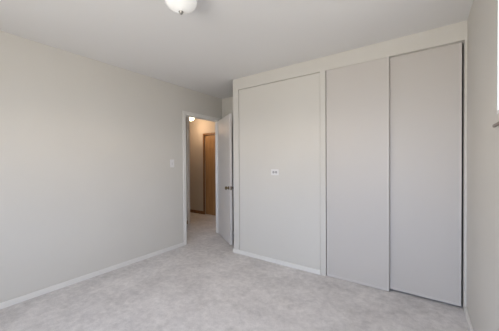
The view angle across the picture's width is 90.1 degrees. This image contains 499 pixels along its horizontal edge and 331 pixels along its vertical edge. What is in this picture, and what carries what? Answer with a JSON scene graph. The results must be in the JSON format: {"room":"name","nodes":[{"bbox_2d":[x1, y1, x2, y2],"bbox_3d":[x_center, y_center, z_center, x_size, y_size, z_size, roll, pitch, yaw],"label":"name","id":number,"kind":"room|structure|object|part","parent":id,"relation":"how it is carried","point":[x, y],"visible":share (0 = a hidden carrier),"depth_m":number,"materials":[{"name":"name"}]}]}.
{"room":"empty bedroom","nodes":[
{"label":"empty bedroom","id":0,"kind":"room"},
{"bbox_2d":[0,31,221,302],"bbox_3d":[-1.559,0.025,3.140,0.088,2.440,5.430,0,1,35],"label":"wall","id":1,"kind":"structure","parent":0,"point":[88,183],"depth_m":2.69,"materials":[{"name":"paint"}]},
{"bbox_2d":[0,242,183,308],"bbox_3d":[-2.002,1.228,2.429,0.012,0.054,3.429,0,1,35],"label":"baseboard","id":2,"kind":"structure","parent":1,"relation":"attached to","point":[14,301],"depth_m":2.66,"materials":[{"name":"white paint"}]},
{"bbox_2d":[170,159,173,166],"bbox_3d":[-1.131,-0.031,3.653,0.020,0.116,0.072,0,1,35],"label":"light switch","id":3,"kind":"object","parent":1,"relation":"attached to","point":[171,160],"visible":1,"depth_m":3.65,"materials":[{"name":"white plastic"}]},
{"bbox_2d":[182,111,219,245],"bbox_3d":[-0.806,0.192,4.206,0.116,2.074,0.873,0,1,35],"label":"door frame","id":4,"kind":"structure","parent":1,"relation":"attached to","point":[185,113],"depth_m":3.86,"materials":[{"name":"white paint"}]},
{"bbox_2d":[218,114,233,244],"bbox_3d":[-0.415,0.211,4.131,0.163,2.002,0.763,-1,1,-21],"label":"door","id":5,"kind":"structure","parent":1,"relation":"in","point":[225,187],"depth_m":4.02,"materials":[{"name":"white paint"}]},
{"bbox_2d":[186,117,187,219],"bbox_3d":[-2.877,0.015,4.818,2.140,2.440,2.548,0,1,35],"label":"wall","id":6,"kind":"structure","parent":0,"point":[186,117],"depth_m":5.18,"materials":[{"name":"beige paint"}]},
{"bbox_2d":[187,117,189,223],"bbox_3d":[-1.278,0.002,5.215,0.014,2.440,0.062,0,1,35],"label":"trim","id":7,"kind":"structure","parent":6,"relation":"attached to","point":[188,131],"depth_m":5.21,"materials":[{"name":"white paint"}]},
{"bbox_2d":[187,209,202,223],"bbox_3d":[-1.905,1.189,5.089,1.376,0.075,3.951,0,1,4],"label":"baseboard","id":8,"kind":"structure","parent":6,"relation":"attached to","point":[191,210],"depth_m":6.29,"materials":[{"name":"brown wood"}]},
{"bbox_2d":[189,118,214,213],"bbox_3d":[0.217,-0.008,5.308,6.630,2.440,0.160,0,1,35],"label":"wall","id":9,"kind":"structure","parent":0,"point":[197,127],"depth_m":6.29,"materials":[{"name":"beige paint"}]},
{"bbox_2d":[203,132,214,213],"bbox_3d":[-0.803,0.211,5.925,0.840,2.000,0.014,0,1,35],"label":"door frame","id":10,"kind":"structure","parent":9,"relation":"attached to","point":[213,133],"depth_m":6.14,"materials":[{"name":"brown wood"}]},
{"bbox_2d":[205,135,215,214],"bbox_3d":[-0.779,0.231,5.960,0.744,1.941,0.035,0,1,35],"label":"door","id":11,"kind":"structure","parent":9,"relation":"in","point":[210,172],"depth_m":6.06,"materials":[{"name":"brown wood"}]},
{"bbox_2d":[222,97,233,230],"bbox_3d":[0.956,0.005,3.615,3.471,2.440,0.120,0,1,35],"label":"wall","id":12,"kind":"structure","parent":0,"point":[227,103],"depth_m":4.44,"materials":[{"name":"paint"}]},
{"bbox_2d":[0,212,468,330],"bbox_3d":[-1.342,1.294,3.103,6.630,0.100,5.590,0,1,35],"label":"floor","id":13,"kind":"structure","parent":0,"point":[202,284],"depth_m":2.27,"materials":[{"name":"carpet"}]},
{"bbox_2d":[0,0,472,98],"bbox_3d":[-1.357,-1.246,3.077,6.630,0.100,5.590,0,1,35],"label":"ceiling","id":14,"kind":"structure","parent":0,"point":[220,42],"depth_m":2.18,"materials":[{"name":"white paint"}]},
{"bbox_2d":[165,0,196,14],"bbox_3d":[-0.460,-1.101,1.672,0.212,0.171,0.212,0,1,35],"label":"ceiling light","id":15,"kind":"object","parent":14,"relation":"attached to","point":[182,7],"visible":1,"depth_m":1.65,"materials":[{"name":"white glass"}]},
{"bbox_2d":[233,21,466,269],"bbox_3d":[0.996,0.010,3.085,2.502,2.440,0.700,0,1,35],"label":"wall","id":16,"kind":"structure","parent":0,"point":[279,109],"depth_m":3.04,"materials":[{"name":"paint"}]},
{"bbox_2d":[271,169,278,174],"bbox_3d":[0.320,0.085,3.140,0.108,0.076,0.008,0,1,35],"label":"wall outlet","id":17,"kind":"object","parent":16,"relation":"attached to","point":[273,171],"visible":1,"depth_m":3.14,"materials":[{"name":"white plastic"}]},
{"bbox_2d":[233,248,320,274],"bbox_3d":[0.484,1.202,3.457,1.264,0.054,0.712,0,1,35],"label":"baseboard","id":18,"kind":"structure","parent":16,"relation":"attached to","point":[281,262],"depth_m":3.09,"materials":[{"name":"white paint"}]},
{"bbox_2d":[233,39,466,309],"bbox_3d":[0.822,0.091,2.840,2.502,2.285,0.097,0,1,35],"label":"trim","id":19,"kind":"structure","parent":16,"relation":"attached to","point":[323,145],"depth_m":2.78,"materials":[{"name":"paint"}]},
{"bbox_2d":[326,57,388,290],"bbox_3d":[1.113,0.079,2.601,0.608,2.299,0.030,0,1,35],"label":"sliding closet door","id":20,"kind":"structure","parent":16,"relation":"in","point":[357,95],"depth_m":2.57,"materials":[{"name":"grey paint"}]},
{"bbox_3d":[1.111,1.215,2.601,0.574,0.028,0.003,0,1,35],"label":"rail","id":21,"kind":"part","parent":20,"relation":"part of","materials":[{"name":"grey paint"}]},
{"bbox_2d":[389,42,461,305],"bbox_3d":[1.588,0.072,2.314,0.584,2.285,0.030,0,1,35],"label":"sliding closet door","id":22,"kind":"structure","parent":16,"relation":"in","point":[425,87],"depth_m":2.28,"materials":[{"name":"grey paint"}]},
{"bbox_3d":[1.587,1.201,2.314,0.550,0.028,0.003,0,1,35],"label":"rail","id":23,"kind":"part","parent":22,"relation":"part of","materials":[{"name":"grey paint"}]},
{"bbox_2d":[461,0,498,330],"bbox_3d":[1.026,0.033,0.833,0.146,2.440,4.344,0,1,35],"label":"wall","id":24,"kind":"structure","parent":0,"point":[482,138],"depth_m":1.54,"materials":[{"name":"paint"}]},
{"bbox_2d":[464,306,472,330],"bbox_3d":[0.764,1.230,0.606,0.016,0.054,3.642,0,1,35],"label":"baseboard","id":25,"kind":"structure","parent":24,"relation":"attached to","point":[469,324],"depth_m":1.93,"materials":[{"name":"white paint"}]},
{"bbox_2d":[492,0,498,126],"bbox_3d":[1.161,-0.593,1.039,0.152,0.813,0.374,0,1,35],"label":"window","id":26,"kind":"structure","parent":24,"relation":"in","point":[497,123],"depth_m":1.20,"materials":[{"name":"white paint"}]},
{"bbox_3d":[1.165,-0.623,1.035,0.140,0.753,0.330,0,1,35],"label":"frame","id":27,"kind":"part","parent":26,"relation":"part of","materials":[{"name":"white paint"}]}
]}

